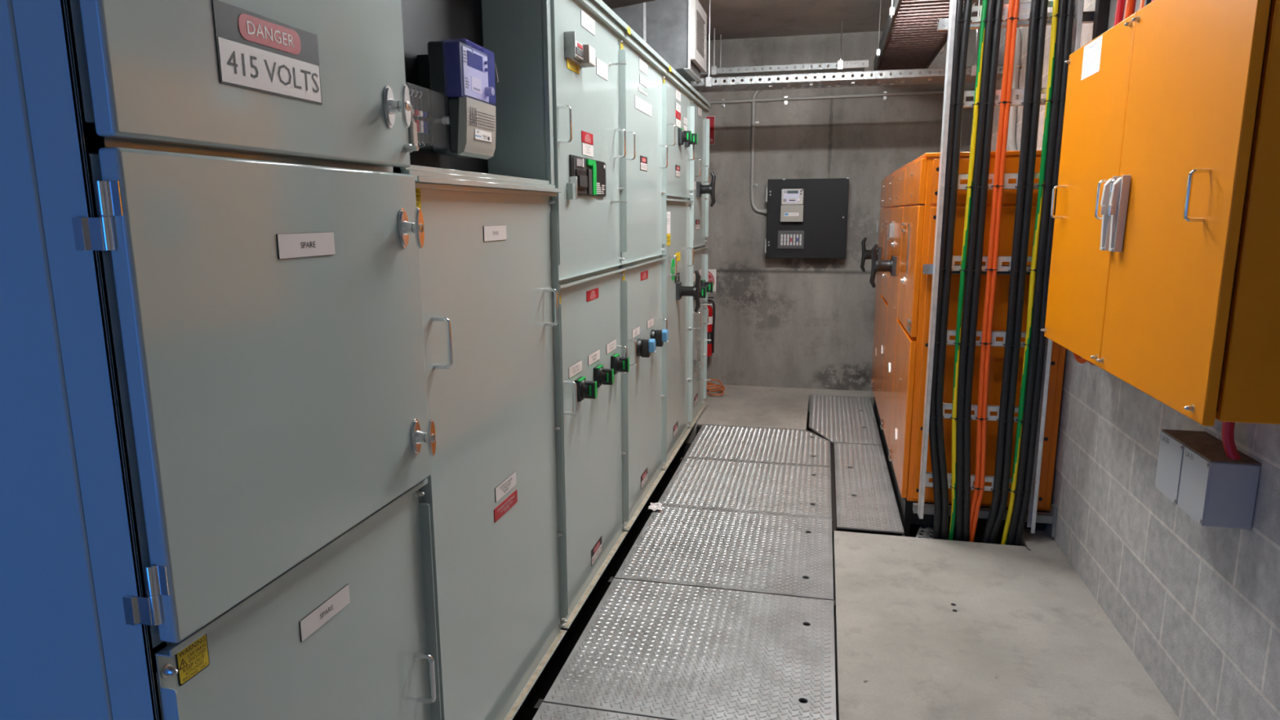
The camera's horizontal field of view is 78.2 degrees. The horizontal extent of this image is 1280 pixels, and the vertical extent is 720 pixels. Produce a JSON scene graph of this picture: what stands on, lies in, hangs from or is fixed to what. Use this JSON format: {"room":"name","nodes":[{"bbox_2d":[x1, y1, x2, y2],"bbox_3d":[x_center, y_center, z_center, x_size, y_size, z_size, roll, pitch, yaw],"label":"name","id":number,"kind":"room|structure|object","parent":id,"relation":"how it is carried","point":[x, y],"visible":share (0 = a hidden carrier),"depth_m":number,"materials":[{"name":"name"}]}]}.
{"room":"electrical room","nodes":[
{"label":"electrical room","id":0,"kind":"room"},
{"bbox_2d":[601,0,995,40],"bbox_3d":[0.146,-2.135,2.725,3.816,0.200,8.950,2,11,13],"label":"ceiling","id":1,"kind":"structure","parent":0,"point":[731,19],"depth_m":6.12,"materials":[{"name":"concrete"}]},
{"bbox_2d":[700,21,868,78],"bbox_3d":[0.777,-2.573,6.619,2.206,0.365,0.274,2,11,13],"label":"cable tray","id":2,"kind":"object","parent":1,"relation":"hanging from","point":[853,65],"visible":0.61,"depth_m":6.50,"materials":[{"name":"metal"}]},
{"bbox_2d":[687,0,1003,92],"bbox_3d":[1.086,-2.293,5.732,2.923,0.593,0.374,2,11,13],"label":"cable tray","id":3,"kind":"object","parent":1,"relation":"hanging from","point":[935,77],"visible":0.7,"depth_m":5.65,"materials":[{"name":"metal"}]},
{"bbox_2d":[873,0,976,71],"bbox_3d":[1.450,-1.993,3.578,0.454,0.399,5.820,2,11,13],"label":"tray","id":4,"kind":"object","parent":1,"relation":"hanging from","point":[910,39],"visible":0.82,"depth_m":5.11,"materials":[{"name":"metal"}]},
{"bbox_2d":[917,0,1094,533],"bbox_3d":[1.702,-0.659,3.670,0.689,3.020,0.122,2,11,13],"label":"ladder","id":5,"kind":"object","parent":4,"relation":"attached to","point":[1081,17],"visible":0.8,"depth_m":3.71,"materials":[{"name":"metal"}]},
{"bbox_2d":[950,416,972,420],"bbox_3d":[1.567,0.285,3.839,0.096,0.010,0.045,2,11,13],"label":"cable tie","id":6,"kind":"object","parent":5,"relation":"attached to","point":[956,419],"visible":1,"depth_m":3.82,"materials":[{"name":"black plastic"}]},
{"bbox_2d":[959,269,982,271],"bbox_3d":[1.558,-0.423,3.709,0.102,0.010,0.045,2,11,13],"label":"cable tie","id":7,"kind":"object","parent":5,"relation":"attached to","point":[963,270],"visible":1,"depth_m":3.69,"materials":[{"name":"black plastic"}]},
{"bbox_2d":[965,186,988,188],"bbox_3d":[1.558,-0.798,3.639,0.099,0.010,0.045,2,11,13],"label":"cable tie","id":8,"kind":"object","parent":5,"relation":"attached to","point":[970,187],"visible":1,"depth_m":3.62,"materials":[{"name":"black plastic"}]},
{"bbox_2d":[962,0,1004,542],"bbox_3d":[1.621,-0.484,3.731,0.092,3.388,0.134,2,11,13],"label":"cable","id":9,"kind":"object","parent":5,"relation":"attached to","point":[998,9],"visible":0.81,"depth_m":3.68,"materials":[{"name":"plastic"}]},
{"bbox_2d":[972,102,995,105],"bbox_3d":[1.560,-1.160,3.571,0.098,0.010,0.045,2,11,13],"label":"cable tie","id":10,"kind":"object","parent":5,"relation":"attached to","point":[977,104],"visible":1,"depth_m":3.56,"materials":[{"name":"black plastic"}]},
{"bbox_2d":[978,18,1003,22],"bbox_3d":[1.563,-1.509,3.505,0.098,0.010,0.045,2,11,13],"label":"cable tie","id":11,"kind":"object","parent":5,"relation":"attached to","point":[984,20],"visible":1,"depth_m":3.49,"materials":[{"name":"black plastic"}]},
{"bbox_2d":[1015,418,1039,422],"bbox_3d":[1.856,0.293,3.772,0.099,0.010,0.045,2,11,13],"label":"cable tie","id":12,"kind":"object","parent":5,"relation":"attached to","point":[1021,421],"visible":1,"depth_m":3.76,"materials":[{"name":"black plastic"}]},
{"bbox_2d":[1000,0,1058,544],"bbox_3d":[1.831,-0.478,3.690,0.082,3.385,0.124,2,11,13],"label":"cable","id":13,"kind":"object","parent":5,"relation":"attached to","point":[1055,2],"visible":0.86,"depth_m":3.64,"materials":[{"name":"green plastic"}]},
{"bbox_2d":[1021,100,1041,103],"bbox_3d":[1.753,-1.152,3.527,0.080,0.010,0.045,2,11,13],"label":"cable tie","id":14,"kind":"object","parent":5,"relation":"attached to","point":[1028,101],"visible":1,"depth_m":3.51,"materials":[{"name":"black plastic"}]},
{"bbox_2d":[1026,16,1048,20],"bbox_3d":[1.750,-1.502,3.462,0.081,0.010,0.045,2,11,13],"label":"cable tie","id":15,"kind":"object","parent":5,"relation":"attached to","point":[1035,17],"visible":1,"depth_m":3.44,"materials":[{"name":"black plastic"}]},
{"bbox_2d":[1036,184,1057,186],"bbox_3d":[1.853,-0.791,3.571,0.095,0.010,0.045,2,11,13],"label":"cable tie","id":16,"kind":"object","parent":5,"relation":"attached to","point":[1042,185],"visible":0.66,"depth_m":3.56,"materials":[{"name":"black plastic"}]},
{"bbox_2d":[1043,98,1062,102],"bbox_3d":[1.852,-1.153,3.503,0.096,0.010,0.045,2,11,13],"label":"cable tie","id":17,"kind":"object","parent":5,"relation":"attached to","point":[1050,100],"visible":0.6,"depth_m":3.49,"materials":[{"name":"black plastic"}]},
{"bbox_2d":[1049,13,1075,17],"bbox_3d":[1.847,-1.502,3.439,0.097,0.010,0.045,2,11,13],"label":"cable tie","id":18,"kind":"object","parent":5,"relation":"attached to","point":[1056,15],"visible":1,"depth_m":3.42,"materials":[{"name":"black plastic"}]},
{"bbox_2d":[928,0,964,539],"bbox_3d":[1.467,-0.490,3.766,0.100,3.388,0.134,2,11,13],"label":"cable","id":19,"kind":"object","parent":1,"relation":"hanging from","point":[959,8],"visible":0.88,"depth_m":3.73,"materials":[{"name":"plastic"}]},
{"bbox_2d":[935,0,973,539],"bbox_3d":[1.500,-0.489,3.759,0.105,3.388,0.134,2,11,13],"label":"cable","id":20,"kind":"object","parent":1,"relation":"hanging from","point":[967,8],"visible":0.86,"depth_m":3.71,"materials":[{"name":"plastic"}]},
{"bbox_2d":[948,0,987,540],"bbox_3d":[1.564,-0.489,3.750,0.083,3.385,0.124,2,11,13],"label":"cable","id":21,"kind":"object","parent":1,"relation":"hanging from","point":[967,212],"visible":0.82,"depth_m":3.70,"materials":[{"name":"green plastic"}]},
{"bbox_2d":[955,0,995,541],"bbox_3d":[1.585,-0.486,3.739,0.084,3.388,0.134,2,11,13],"label":"cable","id":22,"kind":"object","parent":1,"relation":"hanging from","point":[990,3],"visible":0.87,"depth_m":3.69,"materials":[{"name":"plastic"}]},
{"bbox_2d":[969,0,1014,535],"bbox_3d":[1.666,-0.485,3.727,0.084,3.385,0.122,2,11,13],"label":"cable","id":23,"kind":"object","parent":1,"relation":"hanging from","point":[1011,7],"visible":0.81,"depth_m":3.67,"materials":[{"name":"orange plastic"}]},
{"bbox_2d":[969,0,1019,542],"bbox_3d":[1.687,-0.484,3.723,0.083,3.385,0.122,2,11,13],"label":"cable","id":24,"kind":"object","parent":1,"relation":"hanging from","point":[1016,3],"visible":0.79,"depth_m":3.68,"materials":[{"name":"orange plastic"}]},
{"bbox_2d":[982,0,1039,543],"bbox_3d":[1.747,-0.479,3.703,0.098,3.388,0.134,2,11,13],"label":"cable","id":25,"kind":"object","parent":1,"relation":"hanging from","point":[1034,7],"visible":0.8,"depth_m":3.65,"materials":[{"name":"plastic"}]},
{"bbox_2d":[989,0,1048,543],"bbox_3d":[1.752,-0.477,3.687,0.083,3.388,0.160,-5,12,-24],"label":"cable","id":26,"kind":"object","parent":1,"relation":"hanging from","point":[1043,4],"visible":0.88,"depth_m":3.63,"materials":[{"name":"green plastic"}]},
{"bbox_2d":[1005,0,1067,545],"bbox_3d":[1.854,-0.475,3.678,0.090,3.387,0.134,2,11,13],"label":"cable","id":27,"kind":"object","parent":1,"relation":"hanging from","point":[1062,7],"visible":0.78,"depth_m":3.63,"materials":[{"name":"black plastic"}]},
{"bbox_2d":[1013,0,1075,546],"bbox_3d":[1.888,-0.474,3.671,0.091,3.388,0.134,2,11,13],"label":"cable","id":28,"kind":"object","parent":1,"relation":"hanging from","point":[1070,3],"visible":0.75,"depth_m":3.64,"materials":[{"name":"plastic"}]},
{"bbox_2d":[688,29,976,391],"bbox_3d":[1.138,-1.217,7.232,3.816,3.260,0.200,2,11,13],"label":"wall","id":29,"kind":"structure","parent":0,"point":[784,322],"depth_m":7.04,"materials":[{"name":"concrete"}]},
{"bbox_2d":[706,115,715,144],"bbox_3d":[0.522,-2.071,7.110,0.307,0.243,0.004,2,11,13],"label":"wall sign","id":30,"kind":"object","parent":29,"relation":"attached to","point":[712,118],"visible":0.16,"depth_m":7.08,"materials":[{"name":"red plastic"}]},
{"bbox_2d":[706,291,716,356],"bbox_3d":[0.625,-0.343,7.300,0.173,0.602,0.210,2,11,13],"label":"fire extinguisher","id":31,"kind":"object","parent":29,"relation":"attached to","point":[710,332],"visible":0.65,"depth_m":7.23,"materials":[{"name":"red metal"}]},
{"bbox_2d":[707,269,715,293],"bbox_3d":[0.591,-0.734,7.343,0.237,0.225,0.005,2,11,13],"label":"wall sign","id":32,"kind":"object","parent":29,"relation":"attached to","point":[711,273],"visible":0.31,"depth_m":7.32,"materials":[{"name":"white plastic"}]},
{"bbox_2d":[750,90,767,213],"bbox_3d":[1.087,-1.867,6.991,0.209,1.125,0.053,2,11,13],"label":"conduit","id":33,"kind":"object","parent":29,"relation":"attached to","point":[756,92],"visible":0.83,"depth_m":7.02,"materials":[{"name":"grey plastic"}]},
{"bbox_2d":[764,177,848,258],"bbox_3d":[1.469,-1.250,6.963,0.702,0.691,0.154,2,11,13],"label":"panel","id":34,"kind":"object","parent":29,"relation":"attached to","point":[824,226],"visible":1,"depth_m":6.88,"materials":[{"name":"black metal"}]},
{"bbox_2d":[778,231,803,248],"bbox_3d":[1.327,-1.058,6.930,0.226,0.160,0.050,2,11,13],"label":"block","id":35,"kind":"object","parent":34,"relation":"attached to","point":[787,239],"visible":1,"depth_m":6.93,"materials":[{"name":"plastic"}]},
{"bbox_2d":[780,188,804,222],"bbox_3d":[1.326,-1.348,6.865,0.192,0.280,0.070,2,11,13],"label":"meter","id":36,"kind":"object","parent":34,"relation":"attached to","point":[792,199],"visible":1,"depth_m":6.84,"materials":[{"name":"grey plastic"}]},
{"bbox_2d":[708,88,973,107],"bbox_3d":[1.130,-2.275,6.914,3.364,0.083,0.033,2,11,13],"label":"conduit","id":37,"kind":"object","parent":29,"relation":"attached to","point":[884,94],"visible":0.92,"depth_m":6.79,"materials":[{"name":"grey plastic"}]},
{"bbox_2d":[684,384,1179,719],"bbox_3d":[0.131,1.384,3.360,3.466,0.750,8.600,2,11,13],"label":"floor","id":38,"kind":"structure","parent":0,"point":[1026,638],"depth_m":3.07,"materials":[{"name":"concrete"}]},
{"bbox_2d":[0,0,441,719],"bbox_3d":[-0.973,0.104,1.562,0.888,2.433,0.803,2,11,13],"label":"tall cabinet","id":39,"kind":"object","parent":38,"relation":"on","point":[218,439],"visible":1,"depth_m":1.20,"materials":[{"name":"grey metal"}]},
{"bbox_2d":[512,424,694,719],"bbox_3d":[-0.445,1.170,4.116,0.762,0.599,5.514,2,11,13],"label":"channel","id":40,"kind":"object","parent":38,"relation":"on","point":[549,673],"visible":0.08,"depth_m":3.67,"materials":[{"name":"black metal"}]},
{"bbox_2d":[400,0,567,719],"bbox_3d":[-0.789,-0.059,2.432,0.849,2.433,1.005,2,11,13],"label":"tall cabinet","id":41,"kind":"object","parent":40,"relation":"on","point":[494,491],"visible":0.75,"depth_m":2.41,"materials":[{"name":"grey metal"}]},
{"bbox_2d":[408,88,431,148],"bbox_3d":[-0.599,-0.659,2.132,0.137,0.159,0.214,2,11,13],"label":"block","id":42,"kind":"object","parent":41,"relation":"attached to","point":[420,109],"visible":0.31,"depth_m":2.18,"materials":[{"name":"black plastic"}]},
{"bbox_2d":[417,40,498,159],"bbox_3d":[-0.535,-0.758,2.322,0.171,0.314,0.208,2,11,13],"label":"meter","id":43,"kind":"object","parent":41,"relation":"attached to","point":[453,76],"visible":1,"depth_m":2.24,"materials":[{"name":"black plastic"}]},
{"bbox_2d":[550,0,629,630],"bbox_3d":[-0.552,-0.236,3.381,0.876,2.433,0.983,2,11,13],"label":"tall cabinet","id":44,"kind":"object","parent":40,"relation":"on","point":[588,63],"visible":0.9,"depth_m":3.26,"materials":[{"name":"grey metal"}]},
{"bbox_2d":[574,376,596,402],"bbox_3d":[-0.211,0.118,3.135,0.076,0.088,0.082,2,11,13],"label":"switch","id":45,"kind":"object","parent":44,"relation":"attached to","point":[585,389],"depth_m":3.11,"materials":[{"name":"black plastic"}]},
{"bbox_2d":[593,364,613,387],"bbox_3d":[-0.152,0.071,3.385,0.076,0.088,0.082,2,11,13],"label":"switch","id":46,"kind":"object","parent":44,"relation":"attached to","point":[602,376],"depth_m":3.36,"materials":[{"name":"black plastic"}]},
{"bbox_2d":[610,353,629,374],"bbox_3d":[-0.089,0.021,3.656,0.076,0.088,0.082,2,11,13],"label":"switch","id":47,"kind":"object","parent":44,"relation":"attached to","point":[621,364],"depth_m":3.63,"materials":[{"name":"black plastic"}]},
{"bbox_2d":[618,25,669,531],"bbox_3d":[-0.322,-0.411,4.318,0.894,2.433,0.990,2,11,13],"label":"tall cabinet","id":48,"kind":"object","parent":40,"relation":"on","point":[645,92],"visible":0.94,"depth_m":4.24,"materials":[{"name":"grey metal"}]},
{"bbox_2d":[635,338,655,357],"bbox_3d":[0.034,-0.062,4.140,0.094,0.100,0.094,2,11,13],"label":"switch","id":49,"kind":"object","parent":48,"relation":"attached to","point":[644,347],"depth_m":4.11,"materials":[{"name":"black plastic"}]},
{"bbox_2d":[649,328,668,346],"bbox_3d":[0.113,-0.124,4.474,0.094,0.100,0.094,2,11,13],"label":"switch","id":50,"kind":"object","parent":48,"relation":"attached to","point":[660,336],"depth_m":4.45,"materials":[{"name":"black plastic"}]},
{"bbox_2d":[661,65,701,470],"bbox_3d":[-0.068,-0.587,5.261,0.957,2.433,1.006,2,11,13],"label":"tall cabinet","id":51,"kind":"object","parent":40,"relation":"on","point":[681,139],"visible":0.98,"depth_m":5.20,"materials":[{"name":"grey metal"}]},
{"bbox_2d":[677,128,691,145],"bbox_3d":[0.291,-1.437,5.072,0.078,0.100,0.085,2,11,13],"label":"switch","id":52,"kind":"object","parent":51,"relation":"attached to","point":[683,135],"depth_m":5.05,"materials":[{"name":"black plastic"}]},
{"bbox_2d":[684,133,697,147],"bbox_3d":[0.347,-1.489,5.310,0.078,0.100,0.085,2,11,13],"label":"switch","id":53,"kind":"object","parent":51,"relation":"attached to","point":[694,136],"depth_m":5.29,"materials":[{"name":"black plastic"}]},
{"bbox_2d":[688,90,715,428],"bbox_3d":[0.120,-0.746,6.108,0.937,2.433,0.758,2,11,13],"label":"tall cabinet","id":54,"kind":"object","parent":40,"relation":"on","point":[702,188],"visible":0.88,"depth_m":6.11,"materials":[{"name":"grey metal"}]},
{"bbox_2d":[693,284,706,300],"bbox_3d":[0.448,-0.506,5.887,0.092,0.110,0.100,2,11,13],"label":"switch","id":55,"kind":"object","parent":54,"relation":"attached to","point":[702,289],"depth_m":5.86,"materials":[{"name":"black plastic"}]},
{"bbox_2d":[700,279,713,292],"bbox_3d":[0.531,-0.579,6.240,0.092,0.110,0.100,2,11,13],"label":"switch","id":56,"kind":"object","parent":54,"relation":"attached to","point":[709,285],"depth_m":6.21,"materials":[{"name":"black plastic"}]},
{"bbox_2d":[706,378,724,395],"bbox_3d":[0.621,0.245,7.131,0.301,0.097,0.382,2,11,13],"label":"extension cord","id":57,"kind":"object","parent":38,"relation":"on","point":[709,384],"visible":0.72,"depth_m":7.07,"materials":[{"name":"orange plastic"}]},
{"bbox_2d":[533,400,905,715],"bbox_3d":[0.833,0.789,4.790,1.355,0.090,4.833,2,11,13],"label":"trim","id":58,"kind":"structure","parent":38,"relation":"attached to","point":[539,703],"depth_m":4.60,"materials":[{"name":"black metal"}]},
{"bbox_2d":[532,702,665,719],"bbox_3d":[0.033,1.245,2.072,0.953,0.011,0.938,2,11,13],"label":"plate","id":59,"kind":"object","parent":58,"relation":"on","point":[546,711],"visible":1,"depth_m":2.56,"materials":[{"name":"grey metal"}]},
{"bbox_2d":[542,577,835,719],"bbox_3d":[0.244,1.077,2.970,0.953,0.011,0.922,2,11,13],"label":"plate","id":60,"kind":"object","parent":58,"relation":"on","point":[667,651],"visible":1,"depth_m":2.89,"materials":[{"name":"grey metal"}]},
{"bbox_2d":[614,505,833,600],"bbox_3d":[0.453,0.911,3.860,0.953,0.011,0.916,2,11,13],"label":"plate","id":61,"kind":"object","parent":58,"relation":"on","point":[769,553],"visible":1,"depth_m":3.78,"materials":[{"name":"grey metal"}]},
{"bbox_2d":[648,502,662,511],"bbox_3d":[0.087,0.807,4.338,0.081,0.018,0.101,2,11,13],"label":"paper scrap","id":62,"kind":"object","parent":61,"relation":"on","point":[653,506],"visible":1,"depth_m":4.33,"materials":[{"name":"white paper"}]},
{"bbox_2d":[657,457,831,518],"bbox_3d":[0.657,0.749,4.728,0.953,0.011,0.885,2,11,13],"label":"plate","id":63,"kind":"object","parent":58,"relation":"on","point":[784,489],"visible":1,"depth_m":4.66,"materials":[{"name":"grey metal"}]},
{"bbox_2d":[684,424,831,466],"bbox_3d":[0.854,0.593,5.566,0.953,0.011,0.851,2,11,13],"label":"plate","id":64,"kind":"object","parent":58,"relation":"on","point":[725,442],"visible":1,"depth_m":5.50,"materials":[{"name":"grey metal"}]},
{"bbox_2d":[808,394,881,445],"bbox_3d":[1.611,0.455,6.283,0.516,0.011,1.492,2,11,13],"label":"plate","id":65,"kind":"object","parent":58,"relation":"on","point":[837,419],"visible":1,"depth_m":6.21,"materials":[{"name":"grey metal"}]},
{"bbox_2d":[834,442,904,533],"bbox_3d":[1.358,0.733,4.793,0.332,0.011,1.560,2,11,13],"label":"plate","id":66,"kind":"object","parent":58,"relation":"on","point":[861,470],"visible":1,"depth_m":4.59,"materials":[{"name":"grey metal"}]},
{"bbox_2d":[682,411,834,457],"bbox_3d":[0.562,1.189,4.423,2.880,0.440,5.860,2,11,13],"label":"trim","id":67,"kind":"structure","parent":38,"relation":"attached to","point":[686,446],"depth_m":6.16,"materials":[{"name":"grey metal"}]},
{"bbox_2d":[915,526,933,538],"bbox_3d":[1.492,0.905,4.100,0.090,0.008,0.300,5,12,27],"label":"strut","id":68,"kind":"object","parent":38,"relation":"on","point":[926,533],"visible":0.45,"depth_m":4.12,"materials":[{"name":"metal"}]},
{"bbox_2d":[873,397,1046,544],"bbox_3d":[2.039,0.849,5.443,0.680,0.724,2.720,2,11,13],"label":"channel","id":69,"kind":"object","parent":38,"relation":"on","point":[911,522],"visible":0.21,"depth_m":4.17,"materials":[{"name":"black metal"}]},
{"bbox_2d":[860,174,889,400],"bbox_3d":[2.189,-0.565,6.255,0.869,1.755,0.630,2,11,13],"label":"tall cabinet","id":70,"kind":"object","parent":69,"relation":"on","point":[866,254],"visible":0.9,"depth_m":6.26,"materials":[{"name":"metal"}]},
{"bbox_2d":[875,170,897,419],"bbox_3d":[2.111,-0.448,5.633,0.737,1.755,0.640,2,11,13],"label":"tall cabinet","id":71,"kind":"object","parent":69,"relation":"on","point":[890,188],"visible":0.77,"depth_m":5.68,"materials":[{"name":"metal"}]},
{"bbox_2d":[869,163,909,449],"bbox_3d":[1.891,-0.327,4.987,0.869,1.755,0.780,2,11,13],"label":"tall cabinet","id":72,"kind":"object","parent":69,"relation":"on","point":[892,266],"visible":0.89,"depth_m":4.95,"materials":[{"name":"metal"}]},
{"bbox_2d":[888,150,1066,511],"bbox_3d":[1.780,-0.185,4.224,0.737,1.755,0.782,2,11,13],"label":"tall cabinet","id":73,"kind":"object","parent":69,"relation":"on","point":[922,175],"visible":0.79,"depth_m":3.90,"materials":[{"name":"metal"}]},
{"bbox_2d":[912,502,1057,537],"bbox_3d":[1.729,0.784,3.977,0.667,0.150,0.055,2,11,13],"label":"support strut","id":74,"kind":"object","parent":38,"relation":"on","point":[1042,517],"visible":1,"depth_m":3.92,"materials":[{"name":"metal"}]},
{"bbox_2d":[1015,518,1031,550],"bbox_3d":[1.851,0.843,3.812,0.009,0.129,0.097,-5,12,-25],"label":"cable","id":75,"kind":"object","parent":38,"relation":"on","point":[1015,518],"visible":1,"depth_m":3.83,"materials":[{"name":"black plastic"}]},
{"bbox_2d":[969,0,1279,719],"bbox_3d":[1.909,-0.362,2.616,0.200,3.260,8.600,2,11,13],"label":"wall","id":76,"kind":"structure","parent":0,"point":[1197,606],"depth_m":2.71,"materials":[{"name":"concrete"}]},
{"bbox_2d":[1004,26,1022,151],"bbox_3d":[2.372,-1.700,4.997,0.054,0.893,0.654,2,11,13],"label":"conduit","id":77,"kind":"object","parent":76,"relation":"attached to","point":[1011,144],"visible":0.49,"depth_m":4.97,"materials":[{"name":"grey plastic"}]},
{"bbox_2d":[1092,0,1110,39],"bbox_3d":[1.979,-1.526,3.430,0.110,0.330,0.062,2,11,13],"label":"wall bracket","id":78,"kind":"object","parent":76,"relation":"attached to","point":[1102,7],"visible":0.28,"depth_m":3.42,"materials":[{"name":"black metal"}]},
{"bbox_2d":[1040,0,1279,426],"bbox_3d":[1.645,-0.527,2.539,0.289,1.130,1.532,2,11,13],"label":"upper cabinet","id":79,"kind":"object","parent":76,"relation":"attached to","point":[1181,98],"visible":0.95,"depth_m":2.10,"materials":[{"name":"orange metal"}]},
{"bbox_2d":[1072,352,1088,363],"bbox_3d":[1.783,-0.039,3.181,0.022,0.106,0.225,2,11,13],"label":"cable loop","id":80,"kind":"object","parent":79,"relation":"hanging from","point":[1078,358],"visible":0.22,"depth_m":3.18,"materials":[{"name":"orange"}]},
{"bbox_2d":[1099,176,1121,250],"bbox_3d":[1.521,-0.476,2.565,0.046,0.237,0.048,2,11,13],"label":"handle","id":81,"kind":"object","parent":79,"relation":"attached to","point":[1105,225],"visible":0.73,"depth_m":2.56,"materials":[{"name":"silver metal"}]},
{"bbox_2d":[1113,0,1125,26],"bbox_3d":[1.775,-1.600,2.850,0.043,0.891,0.037,2,11,13],"label":"cable","id":82,"kind":"object","parent":79,"relation":"attached to","point":[1120,6],"visible":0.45,"depth_m":2.90,"materials":[{"name":"red plastic"}]},
{"bbox_2d":[1108,174,1131,252],"bbox_3d":[1.502,-0.461,2.485,0.046,0.237,0.048,2,11,13],"label":"handle","id":83,"kind":"object","parent":79,"relation":"attached to","point":[1118,202],"visible":1,"depth_m":2.47,"materials":[{"name":"silver metal"}]},
{"bbox_2d":[1124,0,1134,19],"bbox_3d":[1.752,-1.582,2.754,0.041,0.891,0.036,2,11,13],"label":"cable","id":84,"kind":"object","parent":79,"relation":"attached to","point":[1130,3],"visible":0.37,"depth_m":2.81,"materials":[{"name":"orange plastic"}]},
{"bbox_2d":[1133,0,1136,13],"bbox_3d":[1.783,-1.591,2.798,0.043,0.891,0.037,2,11,13],"label":"cable","id":85,"kind":"object","parent":79,"relation":"attached to","point":[1135,2],"visible":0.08,"depth_m":2.85,"materials":[{"name":"red plastic"}]},
{"bbox_2d":[1139,0,1144,9],"bbox_3d":[1.767,-1.571,2.692,0.046,0.891,0.043,7,13,35],"label":"cable","id":86,"kind":"object","parent":79,"relation":"attached to","point":[1142,2],"visible":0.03,"depth_m":2.75,"materials":[{"name":"orange plastic"}]},
{"bbox_2d":[1143,0,1151,6],"bbox_3d":[1.743,-1.558,2.625,0.045,0.891,0.039,2,11,13],"label":"cable","id":87,"kind":"object","parent":79,"relation":"attached to","point":[1146,2],"visible":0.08,"depth_m":2.69,"materials":[{"name":"plastic"}]},
{"bbox_2d":[1155,429,1223,504],"bbox_3d":[1.660,0.325,2.377,0.126,0.189,0.160,2,11,13],"label":"junction box","id":88,"kind":"object","parent":76,"relation":"attached to","point":[1172,442],"visible":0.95,"depth_m":2.37,"materials":[{"name":"grey plastic"}]},
{"bbox_2d":[1177,444,1261,529],"bbox_3d":[1.623,0.354,2.218,0.126,0.189,0.160,2,11,13],"label":"junction box","id":89,"kind":"object","parent":76,"relation":"attached to","point":[1216,490],"visible":0.98,"depth_m":2.15,"materials":[{"name":"grey plastic"}]},
{"bbox_2d":[1221,422,1241,460],"bbox_3d":[1.621,0.195,2.152,0.028,0.172,0.054,-7,12,-31],"label":"cable","id":90,"kind":"object","parent":89,"relation":"attached to","point":[1228,428],"visible":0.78,"depth_m":2.15,"materials":[{"name":"red plastic"}]},
{"bbox_3d":[-1.638,-0.497,3.424,0.150,3.260,8.600,2,11,13],"label":"wall","id":91,"kind":"structure","parent":0,"visible":0},
{"bbox_2d":[611,0,706,81],"bbox_3d":[-0.305,-2.127,5.323,1.445,0.451,0.520,2,11,13],"label":"ventilation duct","id":92,"kind":"object","parent":91,"relation":"attached to","point":[675,29],"visible":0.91,"depth_m":4.97,"materials":[{"name":"metal"}]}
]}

